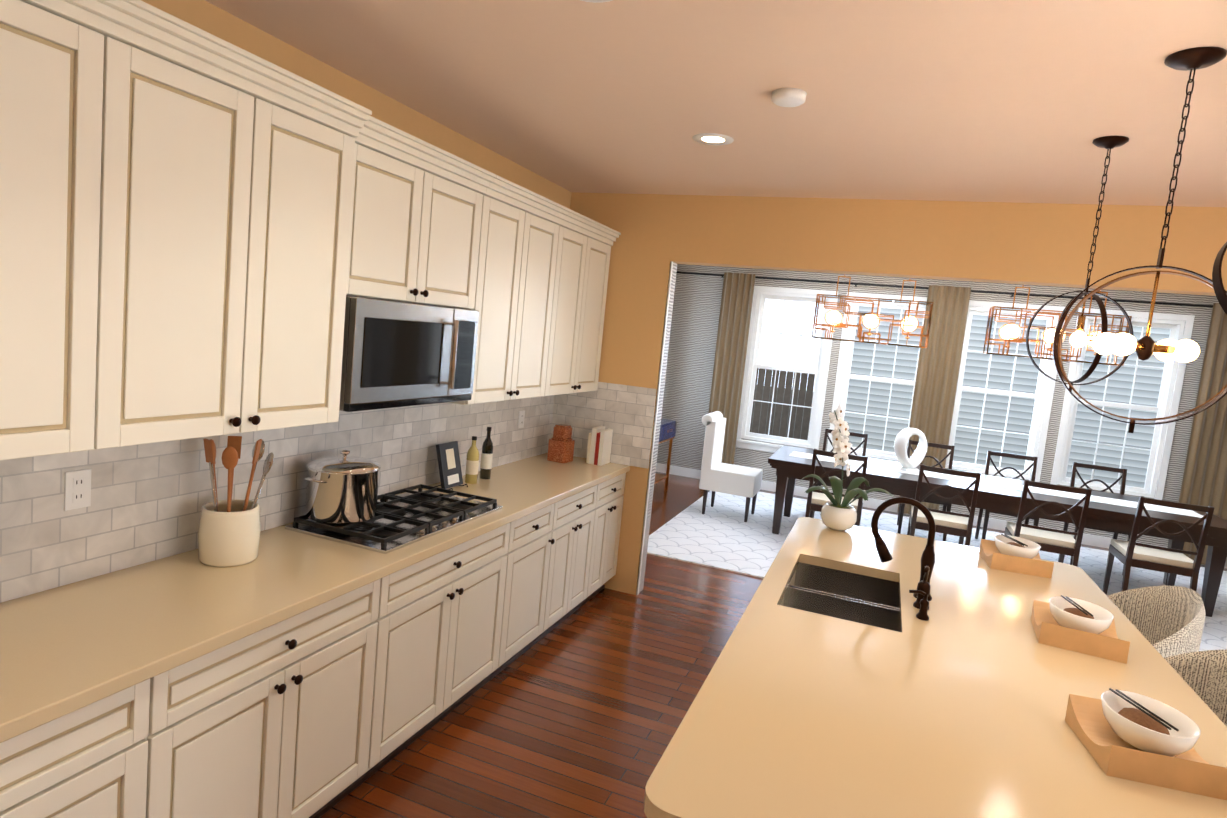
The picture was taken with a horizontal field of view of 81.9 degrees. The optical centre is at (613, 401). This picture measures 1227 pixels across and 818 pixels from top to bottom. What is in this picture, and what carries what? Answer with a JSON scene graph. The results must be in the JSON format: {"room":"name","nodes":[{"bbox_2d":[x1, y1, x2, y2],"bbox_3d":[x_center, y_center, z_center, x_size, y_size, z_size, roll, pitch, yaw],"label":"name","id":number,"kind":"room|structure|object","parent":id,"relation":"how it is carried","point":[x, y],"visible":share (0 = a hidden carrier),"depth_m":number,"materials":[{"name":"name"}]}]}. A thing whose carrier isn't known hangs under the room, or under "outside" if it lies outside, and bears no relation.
{"room":"kitchen","nodes":[
{"label":"kitchen","id":0,"kind":"room"},
{"bbox_2d":[141,0,571,208],"bbox_3d":[-1.821,0.091,1.784,0.150,2.780,7.270,8,6,21],"label":"wall","id":1,"kind":"structure","parent":0,"point":[208,17],"depth_m":2.98,"materials":[{"name":"paint"}]},
{"bbox_2d":[0,0,143,459],"bbox_3d":[-1.601,-0.393,1.410,0.398,1.045,0.978,8,6,21],"label":"upper cabinet","id":2,"kind":"object","parent":1,"relation":"attached to","point":[70,69],"depth_m":1.67,"materials":[{"name":"paint"}]},
{"bbox_2d":[128,28,375,445],"bbox_3d":[-1.290,-0.441,2.205,0.398,1.045,0.977,8,6,21],"label":"upper cabinet","id":3,"kind":"object","parent":1,"relation":"attached to","point":[202,234],"depth_m":2.10,"materials":[{"name":"paint"}]},
{"bbox_2d":[0,382,656,602],"bbox_3d":[-1.196,0.312,2.186,0.776,0.556,6.087,8,6,21],"label":"tile backsplash","id":4,"kind":"structure","parent":1,"relation":"attached to","point":[149,501],"depth_m":2.59,"materials":[{"name":"tile"}]},
{"bbox_2d":[64,469,90,510],"bbox_3d":[-1.612,0.265,2.127,0.008,0.116,0.072,8,6,21],"label":"electrical outlet","id":5,"kind":"object","parent":4,"relation":"attached to","point":[77,489],"visible":1,"depth_m":2.12,"materials":[{"name":"white plastic"}]},
{"bbox_2d":[518,410,524,427],"bbox_3d":[-0.611,0.118,4.695,0.008,0.116,0.072,8,6,21],"label":"electrical outlet","id":6,"kind":"object","parent":4,"relation":"attached to","point":[521,419],"visible":1,"depth_m":4.69,"materials":[{"name":"white plastic"}]},
{"bbox_2d":[364,136,487,311],"bbox_3d":[-0.969,-0.725,3.015,0.348,0.580,0.916,8,6,21],"label":"upper cabinet","id":7,"kind":"object","parent":1,"relation":"attached to","point":[426,230],"depth_m":2.97,"materials":[{"name":"paint"}]},
{"bbox_2d":[339,296,478,411],"bbox_3d":[-0.971,-0.217,3.052,0.442,0.426,0.830,8,6,21],"label":"microwave","id":8,"kind":"object","parent":7,"relation":"attached to","point":[398,354],"visible":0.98,"depth_m":2.88,"materials":[{"name":"silver metal"}]},
{"bbox_2d":[448,184,567,404],"bbox_3d":[-0.674,-0.545,3.850,0.348,1.045,0.954,8,6,21],"label":"upper cabinet","id":9,"kind":"object","parent":1,"relation":"attached to","point":[522,278],"depth_m":3.78,"materials":[{"name":"paint"}]},
{"bbox_2d":[552,220,615,394],"bbox_3d":[-0.384,-0.590,4.593,0.348,1.045,0.888,8,6,21],"label":"upper cabinet","id":10,"kind":"object","parent":1,"relation":"attached to","point":[587,252],"depth_m":4.57,"materials":[{"name":"paint"}]},
{"bbox_2d":[205,0,1226,206],"bbox_3d":[1.502,-0.902,0.426,7.020,0.100,7.270,8,6,21],"label":"ceiling","id":11,"kind":"structure","parent":0,"point":[1022,101],"depth_m":2.61,"materials":[{"name":"paint"}]},
{"bbox_2d":[580,0,611,2],"bbox_3d":[-0.067,-1.156,1.964,0.195,0.003,0.195,7,6,12],"label":"recessed light","id":12,"kind":"object","parent":11,"relation":"in","point":[594,1],"depth_m":2.05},
{"bbox_2d":[692,133,733,144],"bbox_3d":[0.471,-1.240,3.341,0.195,0.003,0.195,7,6,12],"label":"recessed light","id":13,"kind":"object","parent":11,"relation":"in","point":[713,138],"depth_m":3.33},
{"bbox_2d":[772,88,806,106],"bbox_3d":[0.657,-1.138,2.650,0.128,0.034,0.128,8,6,21],"label":"smoke detector","id":14,"kind":"object","parent":11,"relation":"attached to","point":[788,97],"visible":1,"depth_m":2.61,"materials":[{"name":"white plastic"}]},
{"bbox_2d":[1026,136,1132,391],"bbox_3d":[1.930,-0.542,2.862,0.266,1.010,0.304,1,7,-36],"label":"pendant light","id":15,"kind":"object","parent":11,"relation":"hanging from","point":[1078,338],"visible":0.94,"depth_m":2.85,"materials":[{"name":"brown metal"}]},
{"bbox_2d":[1053,47,1226,432],"bbox_3d":[1.623,-0.450,2.090,0.474,1.100,0.218,8,6,21],"label":"pendant light","id":16,"kind":"object","parent":11,"relation":"hanging from","point":[1145,347],"visible":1,"depth_m":2.08,"materials":[{"name":"brown metal"}]},
{"bbox_2d":[1212,242,1226,314],"bbox_3d":[1.329,-0.496,1.304,0.266,0.910,0.203,3,6,-22],"label":"pendant light","id":17,"kind":"object","parent":11,"relation":"hanging from","point":[1220,292],"visible":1,"depth_m":1.35,"materials":[{"name":"brown metal"}]},
{"bbox_2d":[320,472,1226,817],"bbox_3d":[1.755,1.757,2.979,7.690,0.060,11.900,8,6,21],"label":"floor","id":18,"kind":"structure","parent":0,"point":[582,710],"depth_m":3.39,"materials":[{"name":"brown wood"}]},
{"bbox_2d":[0,664,183,817],"bbox_3d":[-1.643,1.098,1.519,0.618,0.874,0.995,8,6,21],"label":"base cabinet","id":19,"kind":"object","parent":18,"relation":"on","point":[117,755],"depth_m":1.69,"materials":[{"name":"paint"}]},
{"bbox_2d":[0,452,629,742],"bbox_3d":[-1.286,0.600,2.239,0.643,0.040,6.086,8,6,21],"label":"countertop","id":20,"kind":"structure","parent":19,"relation":"on","point":[68,648],"depth_m":2.09,"materials":[{"name":"stone"}]},
{"bbox_2d":[198,436,273,566],"bbox_3d":[-1.317,0.335,2.469,0.192,0.431,0.234,8,6,21],"label":"utensil crock","id":21,"kind":"object","parent":20,"relation":"on","point":[229,530],"visible":1,"depth_m":2.39,"materials":[{"name":"beige ceramic"}]},
{"bbox_2d":[285,484,502,553],"bbox_3d":[-0.934,0.498,3.162,0.500,0.048,0.870,8,6,21],"label":"cooktop","id":22,"kind":"object","parent":20,"relation":"in","point":[411,515],"visible":0.9,"depth_m":3.03,"materials":[{"name":"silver metal"}]},
{"bbox_2d":[305,450,380,523],"bbox_3d":[-1.126,0.336,2.942,0.292,0.275,0.360,8,6,21],"label":"stock pot","id":23,"kind":"object","parent":22,"relation":"on","point":[342,488],"visible":1,"depth_m":2.83,"materials":[{"name":"silver metal"}]},
{"bbox_2d":[434,441,467,489],"bbox_3d":[-0.866,0.343,3.787,0.130,0.242,0.170,8,6,21],"label":"cookbook stand","id":24,"kind":"object","parent":20,"relation":"on","point":[449,465],"visible":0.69,"depth_m":3.77,"materials":[{"name":"paper"}]},
{"bbox_2d":[465,436,478,483],"bbox_3d":[-0.789,0.324,3.960,0.068,0.262,0.069,8,6,21],"label":"wine bottle","id":25,"kind":"object","parent":20,"relation":"on","point":[472,465],"visible":1,"depth_m":3.94,"materials":[{"name":"yellow glass"}]},
{"bbox_2d":[480,427,492,478],"bbox_3d":[-0.733,0.296,4.098,0.064,0.302,0.065,8,6,21],"label":"wine bottle","id":26,"kind":"object","parent":20,"relation":"on","point":[486,459],"visible":1,"depth_m":4.08,"materials":[{"name":"glass"}]},
{"bbox_2d":[547,424,574,462],"bbox_3d":[-0.356,0.285,4.853,0.140,0.249,0.140,8,6,26],"label":"jar","id":27,"kind":"object","parent":20,"relation":"on","point":[561,443],"visible":1,"depth_m":4.80,"materials":[{"name":"orange ceramic"}]},
{"bbox_2d":[586,426,612,465],"bbox_3d":[-0.096,0.303,4.914,0.116,0.250,0.160,8,6,21],"label":"cookbooks","id":28,"kind":"object","parent":20,"relation":"on","point":[599,445],"visible":1,"depth_m":4.85,"materials":[{"name":"paper"}]},
{"bbox_2d":[180,570,399,817],"bbox_3d":[-1.328,1.048,2.324,0.618,0.874,0.985,8,6,21],"label":"base cabinet","id":29,"kind":"object","parent":18,"relation":"on","point":[319,711],"depth_m":2.25,"materials":[{"name":"paint"}]},
{"bbox_2d":[384,519,519,764],"bbox_3d":[-1.000,0.997,3.163,0.618,0.874,1.068,8,6,21],"label":"base cabinet","id":30,"kind":"object","parent":18,"relation":"on","point":[454,605],"depth_m":3.06,"materials":[{"name":"paint"}]},
{"bbox_2d":[508,500,563,664],"bbox_3d":[-0.740,0.956,3.831,0.618,0.874,0.615,8,6,21],"label":"base cabinet","id":31,"kind":"object","parent":18,"relation":"on","point":[540,529],"depth_m":3.81,"materials":[{"name":"paint"}]},
{"bbox_2d":[552,482,603,629],"bbox_3d":[-0.538,0.925,4.346,0.618,0.874,0.742,8,6,21],"label":"base cabinet","id":32,"kind":"object","parent":18,"relation":"on","point":[580,523],"depth_m":4.33,"materials":[{"name":"paint"}]},
{"bbox_2d":[592,473,625,597],"bbox_3d":[-0.343,0.894,4.847,0.618,0.874,0.582,8,6,21],"label":"base cabinet","id":33,"kind":"object","parent":18,"relation":"on","point":[610,516],"depth_m":4.81,"materials":[{"name":"paint"}]},
{"bbox_2d":[654,419,676,490],"bbox_3d":[0.221,0.667,7.813,0.468,0.850,1.600,8,6,21],"label":"console table","id":34,"kind":"object","parent":18,"relation":"on","point":[667,429],"visible":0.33,"depth_m":8.29,"materials":[{"name":"blue paint"}]},
{"bbox_2d":[647,491,1226,650],"bbox_3d":[3.239,1.504,6.604,5.370,0.014,3.310,8,6,21],"label":"rug","id":35,"kind":"object","parent":18,"relation":"on","point":[720,534],"visible":0.11,"depth_m":6.76,"materials":[{"name":"fabric"}]},
{"bbox_2d":[699,411,762,521],"bbox_3d":[1.246,0.675,7.520,0.622,1.062,0.490,8,6,21],"label":"chair","id":36,"kind":"object","parent":35,"relation":"on","point":[716,475],"visible":1,"depth_m":7.35,"materials":[{"name":"white fabric"}]},
{"bbox_2d":[805,448,867,525],"bbox_3d":[2.035,0.907,6.473,0.470,0.958,0.540,8,6,21],"label":"dining chair","id":37,"kind":"object","parent":35,"relation":"on","point":[817,500],"visible":0.58,"depth_m":6.28,"materials":[{"name":"brown wood"}]},
{"bbox_2d":[813,429,867,524],"bbox_3d":[2.497,0.822,7.794,0.470,0.958,0.540,8,6,21],"label":"dining chair","id":38,"kind":"object","parent":35,"relation":"on","point":[865,436],"visible":0.29,"depth_m":7.92,"materials":[{"name":"brown wood"}]},
{"bbox_2d":[897,440,954,541],"bbox_3d":[3.312,0.932,7.482,0.470,0.958,0.540,8,6,21],"label":"dining chair","id":39,"kind":"object","parent":35,"relation":"on","point":[902,505],"visible":0.27,"depth_m":7.58,"materials":[{"name":"brown wood"}]},
{"bbox_2d":[907,464,980,545],"bbox_3d":[2.850,1.018,6.162,0.470,0.958,0.540,8,6,21],"label":"dining chair","id":40,"kind":"object","parent":35,"relation":"on","point":[960,525],"visible":0.88,"depth_m":5.97,"materials":[{"name":"brown wood"}]},
{"bbox_2d":[768,445,1226,616],"bbox_3d":[3.396,1.122,6.708,3.750,0.753,1.100,8,6,21],"label":"dining table","id":41,"kind":"object","parent":35,"relation":"on","point":[1106,510],"visible":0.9,"depth_m":6.28,"materials":[{"name":"brown wood"}]},
{"bbox_2d":[894,428,926,471],"bbox_3d":[2.890,0.464,6.860,0.410,0.422,0.124,2,6,-29],"label":"sculpture","id":42,"kind":"object","parent":41,"relation":"on","point":[913,461],"visible":1,"depth_m":6.82,"materials":[{"name":"white ceramic"}]},
{"bbox_2d":[975,450,1038,538],"bbox_3d":[4.035,1.030,7.206,0.470,0.958,0.540,8,6,21],"label":"dining chair","id":43,"kind":"object","parent":35,"relation":"on","point":[1033,475],"visible":0.44,"depth_m":7.35,"materials":[{"name":"brown wood"}]},
{"bbox_2d":[1004,479,1091,566],"bbox_3d":[3.573,1.116,5.886,0.470,0.958,0.540,8,6,21],"label":"dining chair","id":44,"kind":"object","parent":35,"relation":"on","point":[1062,543],"visible":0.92,"depth_m":5.69,"materials":[{"name":"brown wood"}]},
{"bbox_2d":[1063,462,1130,574],"bbox_3d":[4.758,1.129,6.930,0.470,0.958,0.540,8,6,21],"label":"dining chair","id":45,"kind":"object","parent":35,"relation":"on","point":[1104,468],"visible":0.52,"depth_m":7.07,"materials":[{"name":"brown wood"}]},
{"bbox_2d":[1102,496,1213,594],"bbox_3d":[4.296,1.214,5.609,0.470,0.958,0.540,8,6,21],"label":"dining chair","id":46,"kind":"object","parent":35,"relation":"on","point":[1132,552],"visible":0.92,"depth_m":5.44,"materials":[{"name":"brown wood"}]},
{"bbox_2d":[1107,586,1205,657],"bbox_3d":[2.035,1.238,2.934,0.529,1.030,0.567,8,6,21],"label":"bar stool","id":47,"kind":"object","parent":18,"relation":"on","point":[1167,621],"visible":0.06,"depth_m":2.93,"materials":[{"name":"beige wicker"}]},
{"bbox_2d":[1164,649,1226,725],"bbox_3d":[1.771,1.277,2.287,0.529,1.030,0.568,8,6,21],"label":"bar stool","id":48,"kind":"object","parent":18,"relation":"on","point":[1203,674],"visible":0.08,"depth_m":2.39,"materials":[{"name":"beige wicker"}]},
{"bbox_2d":[779,561,898,628],"bbox_3d":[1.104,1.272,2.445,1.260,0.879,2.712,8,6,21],"label":"sink","id":49,"kind":"object","parent":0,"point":[869,598],"depth_m":3.07,"materials":[{"name":"metal"}]},
{"bbox_2d":[570,192,1226,594],"bbox_3d":[1.639,0.118,4.424,6.040,2.880,0.150,8,6,21],"label":"wall","id":50,"kind":"structure","parent":0,"point":[1045,244],"depth_m":4.34,"materials":[{"name":"paint"}]},
{"bbox_2d":[636,261,676,594],"bbox_3d":[0.304,0.207,4.953,0.011,2.340,0.146,8,6,21],"label":"trim","id":51,"kind":"structure","parent":50,"relation":"attached to","point":[657,416],"depth_m":4.94,"materials":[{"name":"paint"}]},
{"bbox_2d":[643,517,1226,817],"bbox_3d":[1.157,0.814,2.422,1.340,0.040,2.723,8,6,21],"label":"island countertop","id":52,"kind":"structure","parent":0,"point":[960,712],"depth_m":1.87,"materials":[{"name":"beige stone"}]},
{"bbox_2d":[801,404,894,530],"bbox_3d":[1.228,0.347,3.684,0.480,0.650,0.472,8,6,21],"label":"orchid plant","id":53,"kind":"object","parent":52,"relation":"on","point":[836,514],"visible":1,"depth_m":3.64,"materials":[{"name":"green plant"}]},
{"bbox_2d":[871,497,935,600],"bbox_3d":[1.137,0.564,2.771,0.256,0.382,0.068,8,6,21],"label":"faucet","id":54,"kind":"object","parent":52,"relation":"on","point":[927,556],"visible":0.88,"depth_m":2.74,"materials":[{"name":"brown metal"}]},
{"bbox_2d":[909,590,928,620],"bbox_3d":[1.098,0.726,2.538,0.078,0.099,0.044,8,6,21],"label":"soap dispenser","id":55,"kind":"object","parent":52,"relation":"on","point":[921,614],"visible":1,"depth_m":2.52,"materials":[{"name":"brown metal"}]},
{"bbox_2d":[913,566,930,609],"bbox_3d":[1.146,0.683,2.601,0.055,0.183,0.140,8,6,21],"label":"handle","id":56,"kind":"object","parent":52,"relation":"on","point":[923,585],"visible":0.79,"depth_m":2.62,"materials":[{"name":"brown metal"}]},
{"bbox_2d":[979,534,1053,578],"bbox_3d":[1.897,0.713,3.333,0.250,0.125,0.250,7,6,16],"label":"tray","id":57,"kind":"object","parent":52,"relation":"on","point":[1005,552],"visible":1,"depth_m":3.24,"materials":[{"name":"brown wood"}]},
{"bbox_2d":[1031,595,1129,663],"bbox_3d":[1.622,0.772,2.465,0.250,0.125,0.250,8,6,25],"label":"tray","id":58,"kind":"object","parent":52,"relation":"on","point":[1075,625],"visible":1,"depth_m":2.39,"materials":[{"name":"brown wood"}]},
{"bbox_2d":[1065,688,1226,799],"bbox_3d":[1.304,0.814,1.732,0.250,0.125,0.250,7,6,13],"label":"tray","id":59,"kind":"object","parent":52,"relation":"on","point":[1131,736],"visible":1,"depth_m":1.68,"materials":[{"name":"brown wood"}]},
{"bbox_2d":[657,264,1218,546],"bbox_3d":[3.799,-0.065,8.387,7.190,2.880,0.150,8,6,21],"label":"wall","id":60,"kind":"structure","parent":0,"point":[692,345],"depth_m":8.71,"materials":[{"name":"paint"}]},
{"bbox_2d":[656,463,1226,568],"bbox_3d":[3.635,1.307,8.445,6.890,0.120,0.014,8,6,21],"label":"baseboard","id":61,"kind":"structure","parent":60,"relation":"attached to","point":[1087,539],"depth_m":8.59,"materials":[{"name":"white wood"}]},
{"bbox_2d":[1101,298,1226,519],"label":"curtain","id":62,"kind":"object","parent":60,"relation":"attached to","point":[1204,481],"depth_m":7.25,"materials":[{"name":"beige fabric"}]},
{"bbox_3d":[3.130,-1.413,6.157,7.190,0.100,4.630,8,6,21],"label":"ceiling","id":63,"kind":"structure","parent":0,"visible":0},
{"bbox_2d":[812,274,933,347],"bbox_3d":[2.550,-1.032,6.907,1.060,0.914,0.270,8,6,21],"label":"chandelier","id":64,"kind":"object","parent":63,"relation":"hanging from","point":[870,320],"visible":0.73,"depth_m":6.88,"materials":[{"name":"copper metal"},{"name":"dark bronze metal"},{"name":"glass"}]},
{"bbox_2d":[983,285,1062,359],"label":"chandelier","id":65,"kind":"object","parent":63,"relation":"hanging from","point":[1010,332],"depth_m":6.43,"materials":[{"name":"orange metal"}]},
{"label":"outside","id":66,"kind":"structure","parent":0,"visible":0},
{"bbox_2d":[751,388,812,439],"bbox_3d":[-0.710,0.655,15.917,44.000,0.100,52.000,8,6,21],"label":"ground","id":67,"kind":"structure","parent":66,"point":[781,414],"depth_m":23.93,"materials":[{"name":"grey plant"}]},
{"bbox_2d":[750,368,815,439],"bbox_3d":[0.349,0.137,12.617,6.030,1.780,7.490,8,6,21],"label":"fence","id":68,"kind":"object","parent":67,"relation":"on","point":[778,410],"depth_m":15.25,"materials":[{"name":"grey wood"}]},
{"bbox_2d":[844,306,1169,487],"bbox_3d":[10.801,-2.030,13.629,11.720,7.900,7.590,8,6,21],"label":"house","id":69,"kind":"structure","parent":67,"relation":"on","point":[1147,385],"depth_m":11.50,"materials":[{"name":"grey plastic"}]}
]}

